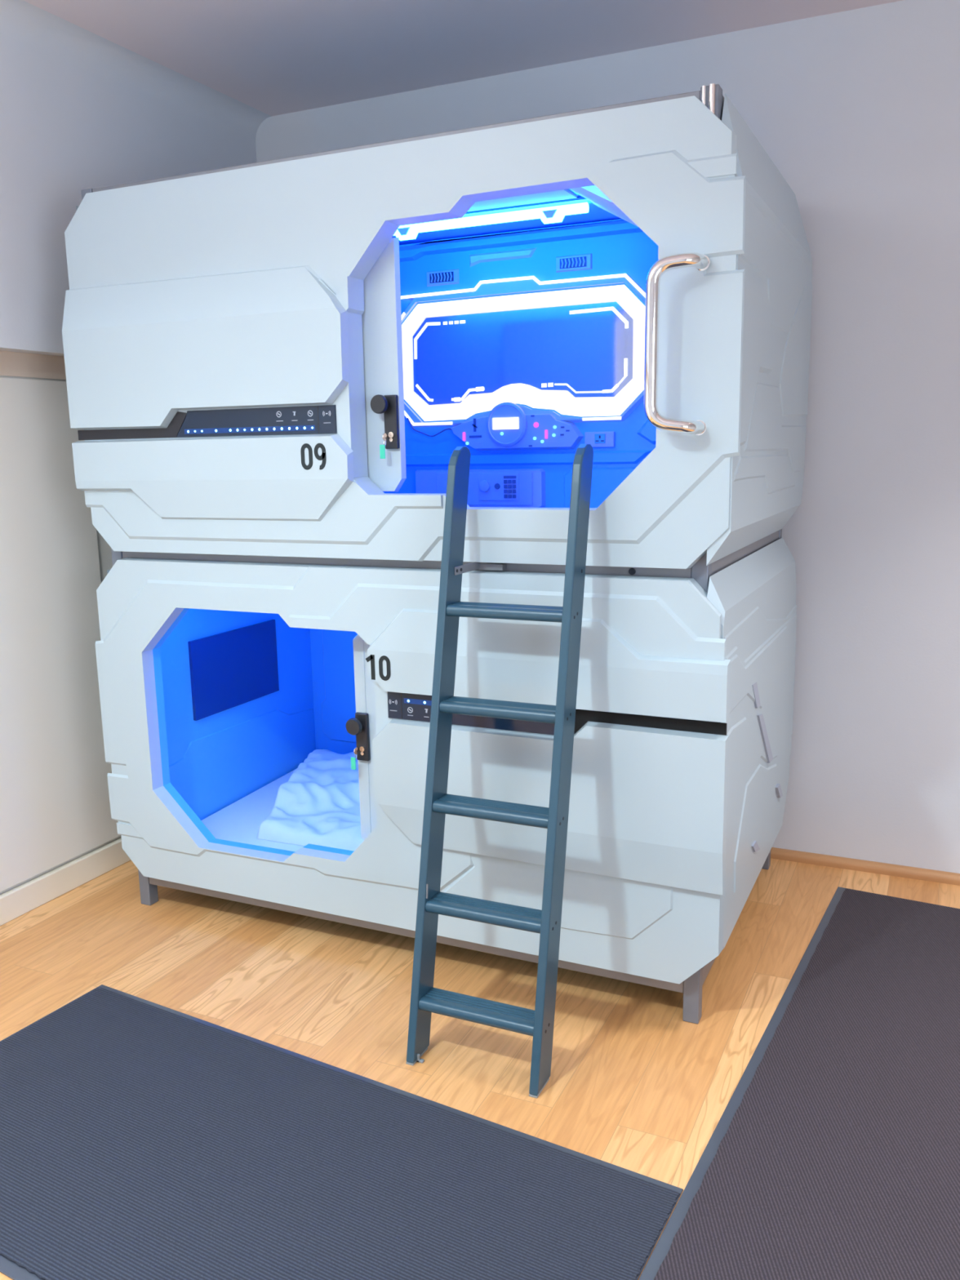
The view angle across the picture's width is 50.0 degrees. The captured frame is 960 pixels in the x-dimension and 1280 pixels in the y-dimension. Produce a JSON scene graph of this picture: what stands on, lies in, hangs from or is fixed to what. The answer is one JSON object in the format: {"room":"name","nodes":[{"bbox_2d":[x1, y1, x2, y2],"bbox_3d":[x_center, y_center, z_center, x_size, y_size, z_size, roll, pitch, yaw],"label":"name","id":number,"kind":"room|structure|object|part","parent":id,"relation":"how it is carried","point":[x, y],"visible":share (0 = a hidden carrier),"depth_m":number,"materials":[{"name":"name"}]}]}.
{"room":"dormitory","nodes":[
{"label":"dormitory","id":0,"kind":"room"},
{"bbox_2d":[0,375,120,894],"bbox_3d":[-2.309,0.283,2.207,0.148,1.975,5.893,4,12,25],"label":"wall","id":1,"kind":"structure","parent":0,"point":[104,549],"depth_m":3.88,"materials":[{"name":"grey paint"}]},
{"bbox_2d":[0,351,66,379],"bbox_3d":[-2.257,-0.644,2.002,0.007,0.080,5.893,4,12,25],"label":"trim","id":2,"kind":"structure","parent":1,"relation":"attached to","point":[11,363],"depth_m":3.53,"materials":[{"name":"beige wood"}]},
{"bbox_2d":[0,377,120,892],"bbox_3d":[-2.448,0.339,1.714,0.017,1.726,4.878,4,12,25],"label":"wall panel","id":3,"kind":"object","parent":1,"relation":"attached to","point":[55,804],"depth_m":3.63,"materials":[{"name":"white paint"}]},
{"bbox_2d":[0,837,131,925],"bbox_3d":[-2.212,1.162,2.333,0.030,0.098,5.893,4,12,25],"label":"baseboard","id":4,"kind":"structure","parent":1,"relation":"attached to","point":[15,902],"depth_m":3.75,"materials":[{"name":"paint"}]},
{"bbox_2d":[0,0,271,356],"bbox_3d":[-2.256,-1.198,1.893,0.328,1.050,5.893,4,12,25],"label":"wall","id":5,"kind":"structure","parent":0,"point":[80,109],"depth_m":3.50,"materials":[{"name":"paint"}]},
{"bbox_2d":[22,0,902,115],"bbox_3d":[-0.192,-1.626,0.839,5.100,0.100,6.093,4,12,25],"label":"ceiling","id":6,"kind":"structure","parent":0,"point":[273,57],"depth_m":3.51,"materials":[{"name":"white paint"}]},
{"bbox_2d":[0,857,959,1279],"bbox_3d":[-0.134,1.397,1.401,5.100,0.100,6.093,4,12,25],"label":"floor","id":7,"kind":"structure","parent":0,"point":[633,1085],"depth_m":3.02,"materials":[{"name":"brown wood"}]},
{"bbox_2d":[0,984,683,1279],"bbox_3d":[-0.563,1.183,2.294,1.838,0.008,0.860,5,12,30],"label":"floor mat","id":8,"kind":"object","parent":7,"relation":"on","point":[140,1139],"visible":1,"depth_m":2.26,"materials":[{"name":"grey"}]},
{"bbox_2d":[80,83,782,1023],"bbox_3d":[-0.079,-0.281,3.566,2.000,2.405,1.200,4,12,25],"label":"frame","id":9,"kind":"object","parent":7,"relation":"on","point":[711,95],"visible":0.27,"depth_m":2.97,"materials":[{"name":"grey"}]},
{"bbox_3d":[-1.205,-0.239,3.466,0.044,2.400,0.044,4,12,25],"label":"post","id":10,"kind":"part","parent":9,"relation":"part of","materials":[{"name":"grey plastic"}]},
{"bbox_2d":[62,93,812,568],"bbox_3d":[-0.099,-0.890,3.399,2.130,1.132,1.391,4,12,25],"label":"pod","id":11,"kind":"object","parent":9,"relation":"on","point":[633,284],"visible":1,"depth_m":3.00,"materials":[{"name":"white plastic"}]},
{"bbox_3d":[-0.675,-0.646,3.051,0.583,0.080,0.003,4,12,25],"label":"display panel","id":12,"kind":"part","parent":11,"relation":"part of","materials":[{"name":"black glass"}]},
{"bbox_3d":[-0.284,-0.672,2.935,0.053,0.053,0.032,4,12,25],"label":"knob","id":13,"kind":"part","parent":11,"relation":"part of","materials":[{"name":"grey plastic"}]},
{"bbox_2d":[379,433,388,458],"bbox_3d":[-0.276,-0.557,2.955,0.018,0.072,0.032,4,12,25],"label":"key","id":14,"kind":"object","parent":11,"relation":"hanging from","point":[382,447],"visible":1,"depth_m":2.95,"materials":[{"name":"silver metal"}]},
{"bbox_3d":[-0.270,-0.581,2.947,0.003,0.022,0.032,4,12,25],"label":"blade","id":15,"kind":"part","parent":14,"relation":"part of","materials":[{"name":"silver metal"}]},
{"bbox_3d":[-0.475,-0.793,3.045,0.553,0.704,0.018,4,12,25],"label":"sliding door","id":16,"kind":"part","parent":11,"relation":"part of","materials":[{"name":"white plastic"}]},
{"bbox_3d":[-0.254,-0.626,2.956,0.043,0.152,0.014,4,12,25],"label":"lock plate","id":17,"kind":"part","parent":11,"relation":"part of","materials":[{"name":"grey"}]},
{"bbox_2d":[404,410,452,426],"bbox_3d":[-0.216,-0.882,4.022,0.240,0.086,0.002,4,12,25],"label":"light","id":18,"kind":"object","parent":11,"relation":"attached to","point":[412,418],"depth_m":4.02,"materials":[{"name":"grey plastic"}]},
{"bbox_2d":[426,268,459,286],"bbox_3d":[-0.143,-1.375,3.905,0.137,0.054,0.008,4,12,25],"label":"air vent","id":19,"kind":"object","parent":11,"relation":"attached to","point":[435,277],"depth_m":3.90,"materials":[{"name":"blue plastic"}]},
{"bbox_2d":[462,432,465,440],"bbox_3d":[-0.061,-0.781,3.951,0.010,0.032,0.004,4,12,25],"label":"light","id":20,"kind":"object","parent":11,"relation":"attached to","point":[464,433],"depth_m":3.95,"materials":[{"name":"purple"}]},
{"bbox_3d":[0.014,-0.582,3.961,0.405,0.124,0.005,4,12,25],"label":"safe door","id":21,"kind":"part","parent":11,"relation":"part of","materials":[{"name":"blue"}]},
{"bbox_3d":[0.017,-0.590,3.943,0.044,0.044,0.013,4,12,25],"label":"dial knob","id":22,"kind":"part","parent":11,"relation":"part of","materials":[{"name":"blue plastic"}]},
{"bbox_2d":[393,196,593,240],"bbox_3d":[-0.021,-1.382,3.402,0.830,0.058,0.060,4,12,25],"label":"lamp","id":23,"kind":"object","parent":11,"relation":"attached to","point":[553,211],"depth_m":3.33,"materials":[{"name":"white plastic"}]},
{"bbox_3d":[0.072,-0.584,3.928,0.167,0.103,0.004,4,12,25],"label":"keypad plate","id":24,"kind":"part","parent":11,"relation":"part of","materials":[{"name":"blue"}]},
{"bbox_2d":[410,301,633,404],"bbox_3d":[0.140,-1.059,3.836,0.918,0.355,0.004,4,12,25],"label":"mirror glass","id":25,"kind":"object","parent":11,"relation":"attached to","point":[518,353],"depth_m":3.82,"materials":[{"name":"grey"}]},
{"bbox_3d":[-0.410,-1.376,3.250,1.330,0.007,0.520,4,12,25],"label":"ceiling panel","id":26,"kind":"part","parent":11,"relation":"part of","materials":[{"name":"blue plastic"}]},
{"bbox_2d":[400,273,645,298],"bbox_3d":[0.137,-1.272,3.780,0.997,0.114,0.002,4,12,25],"label":"light","id":27,"kind":"object","parent":11,"relation":"attached to","point":[502,286],"depth_m":3.75,"materials":[{"name":"grey plastic"}]},
{"bbox_3d":[0.135,-1.073,3.829,1.036,0.528,0.016,4,12,25],"label":"mirror frame","id":28,"kind":"part","parent":11,"relation":"part of","materials":[{"name":"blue plastic"}]},
{"bbox_2d":[401,284,645,421],"bbox_3d":[0.135,-1.054,3.831,0.984,0.451,0.019,4,12,25],"label":"ring light","id":29,"kind":"object","parent":11,"relation":"on","point":[553,353],"depth_m":3.81,"materials":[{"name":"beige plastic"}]},
{"bbox_2d":[544,430,547,438],"bbox_3d":[0.245,-0.762,3.811,0.010,0.032,0.004,4,12,25],"label":"light","id":30,"kind":"object","parent":11,"relation":"attached to","point":[545,431],"depth_m":3.81,"materials":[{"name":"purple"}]},
{"bbox_2d":[555,253,591,272],"bbox_3d":[0.335,-1.351,3.685,0.137,0.054,0.008,4,12,25],"label":"air vent","id":31,"kind":"object","parent":11,"relation":"attached to","point":[565,262],"depth_m":3.68,"materials":[{"name":"blue plastic"}]},
{"bbox_2d":[584,431,614,447],"bbox_3d":[0.436,-0.732,3.754,0.113,0.056,0.016,4,12,25],"label":"wall socket","id":32,"kind":"object","parent":11,"relation":"attached to","point":[595,438],"depth_m":3.75,"materials":[{"name":"grey"}]},
{"bbox_3d":[0.485,-0.536,3.772,0.378,0.190,0.010,4,12,25],"label":"wall panel","id":33,"kind":"part","parent":11,"relation":"part of","materials":[{"name":"blue plastic"}]},
{"bbox_2d":[582,416,621,420],"bbox_3d":[0.441,-0.802,3.728,0.147,0.011,0.002,4,12,25],"label":"light","id":34,"kind":"object","parent":11,"relation":"attached to","point":[584,418],"depth_m":3.73,"materials":[{"name":"grey plastic"}]},
{"bbox_3d":[0.471,-0.698,2.438,0.158,0.415,0.066,-4,11,-16],"label":"grab handle","id":35,"kind":"part","parent":11,"relation":"part of","materials":[{"name":"silver metal"}]},
{"bbox_2d":[95,537,796,983],"bbox_3d":[-0.069,0.226,3.644,2.130,1.114,1.317,4,12,25],"label":"pod","id":36,"kind":"object","parent":9,"relation":"on","point":[217,679],"visible":0.88,"depth_m":2.99,"materials":[{"name":"white plastic"}]},
{"bbox_2d":[187,619,279,720],"bbox_3d":[-0.946,0.107,3.995,0.014,0.297,0.515,4,12,25],"label":"television","id":37,"kind":"object","parent":36,"relation":"on","point":[231,668],"depth_m":3.96,"materials":[{"name":"black glass"}]},
{"bbox_3d":[-0.945,0.511,4.066,0.005,0.376,1.030,4,12,25],"label":"panel","id":38,"kind":"part","parent":36,"relation":"part of","materials":[{"name":"blue plastic"}]},
{"bbox_2d":[201,768,304,851],"bbox_3d":[-0.069,0.704,3.723,1.874,0.109,0.970,4,12,25],"label":"mattress","id":39,"kind":"object","parent":36,"relation":"in","point":[240,821],"visible":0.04,"depth_m":3.83,"materials":[{"name":"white fabric"}]},
{"bbox_2d":[256,749,364,851],"bbox_3d":[-0.352,0.589,3.841,1.107,0.131,0.770,4,12,25],"label":"quilt","id":40,"kind":"object","parent":39,"relation":"on","point":[319,803],"visible":0.34,"depth_m":3.77,"materials":[{"name":"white fabric"}]},
{"bbox_3d":[-0.681,0.299,3.318,0.922,0.846,0.035,4,12,25],"label":"opening trim","id":41,"kind":"part","parent":36,"relation":"part of","materials":[{"name":"blue plastic"}]},
{"bbox_3d":[0.077,0.072,4.084,1.705,0.845,0.008,4,12,25],"label":"panel","id":42,"kind":"part","parent":36,"relation":"part of","materials":[{"name":"blue plastic"}]},
{"bbox_3d":[-0.384,0.265,3.165,0.053,0.053,0.032,4,12,25],"label":"knob","id":43,"kind":"part","parent":36,"relation":"part of","materials":[{"name":"grey plastic"}]},
{"bbox_2d":[351,746,359,769],"bbox_3d":[-0.388,0.365,3.187,0.020,0.072,0.032,4,12,25],"label":"key","id":44,"kind":"object","parent":36,"relation":"hanging from","point":[356,750],"visible":1,"depth_m":3.18,"materials":[{"name":"silver metal"}]},
{"bbox_3d":[-0.380,0.341,3.179,0.003,0.022,0.032,4,12,25],"label":"blade","id":45,"kind":"part","parent":44,"relation":"part of","materials":[{"name":"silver metal"}]},
{"bbox_3d":[-0.363,0.299,3.188,0.043,0.152,0.014,4,12,25],"label":"lock plate","id":46,"kind":"part","parent":36,"relation":"part of","materials":[{"name":"grey"}]},
{"bbox_3d":[-0.137,0.323,3.103,0.547,0.684,0.020,4,12,25],"label":"sliding door","id":47,"kind":"part","parent":36,"relation":"part of","materials":[{"name":"white plastic"}]},
{"bbox_3d":[-0.006,0.208,2.903,0.583,0.080,0.003,4,12,25],"label":"display panel","id":48,"kind":"part","parent":36,"relation":"part of","materials":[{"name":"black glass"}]},
{"bbox_3d":[0.570,-0.124,2.653,0.044,2.405,0.044,4,12,25],"label":"post","id":49,"kind":"part","parent":9,"relation":"part of","materials":[{"name":"grey"}]},
{"bbox_3d":[1.051,-0.321,3.675,0.044,2.400,0.044,4,12,25],"label":"post","id":50,"kind":"part","parent":9,"relation":"part of","materials":[{"name":"grey"}]},
{"bbox_2d":[405,444,593,1098],"bbox_3d":[0.061,0.298,2.682,0.371,1.583,0.486,4,12,25],"label":"ladder","id":51,"kind":"object","parent":7,"relation":"on","point":[538,1023],"visible":1,"depth_m":2.63,"materials":[{"name":"grey metal"}]},
{"bbox_2d":[638,886,959,1279],"bbox_3d":[0.875,1.198,2.070,0.900,0.008,3.300,5,12,29],"label":"floor mat","id":52,"kind":"object","parent":7,"relation":"on","point":[834,1153],"visible":1,"depth_m":2.39,"materials":[{"name":"grey"}]},
{"bbox_2d":[255,0,959,873],"bbox_3d":[1.093,-0.635,3.790,5.100,3.175,0.100,4,12,25],"label":"wall","id":53,"kind":"structure","parent":0,"point":[857,110],"depth_m":3.60,"materials":[{"name":"paint"}]},
{"bbox_2d":[770,847,959,885],"bbox_3d":[1.175,0.827,3.964,4.720,0.034,0.030,4,12,25],"label":"baseboard","id":54,"kind":"structure","parent":53,"relation":"attached to","point":[925,874],"depth_m":3.83,"materials":[{"name":"brown wood"}]}
]}

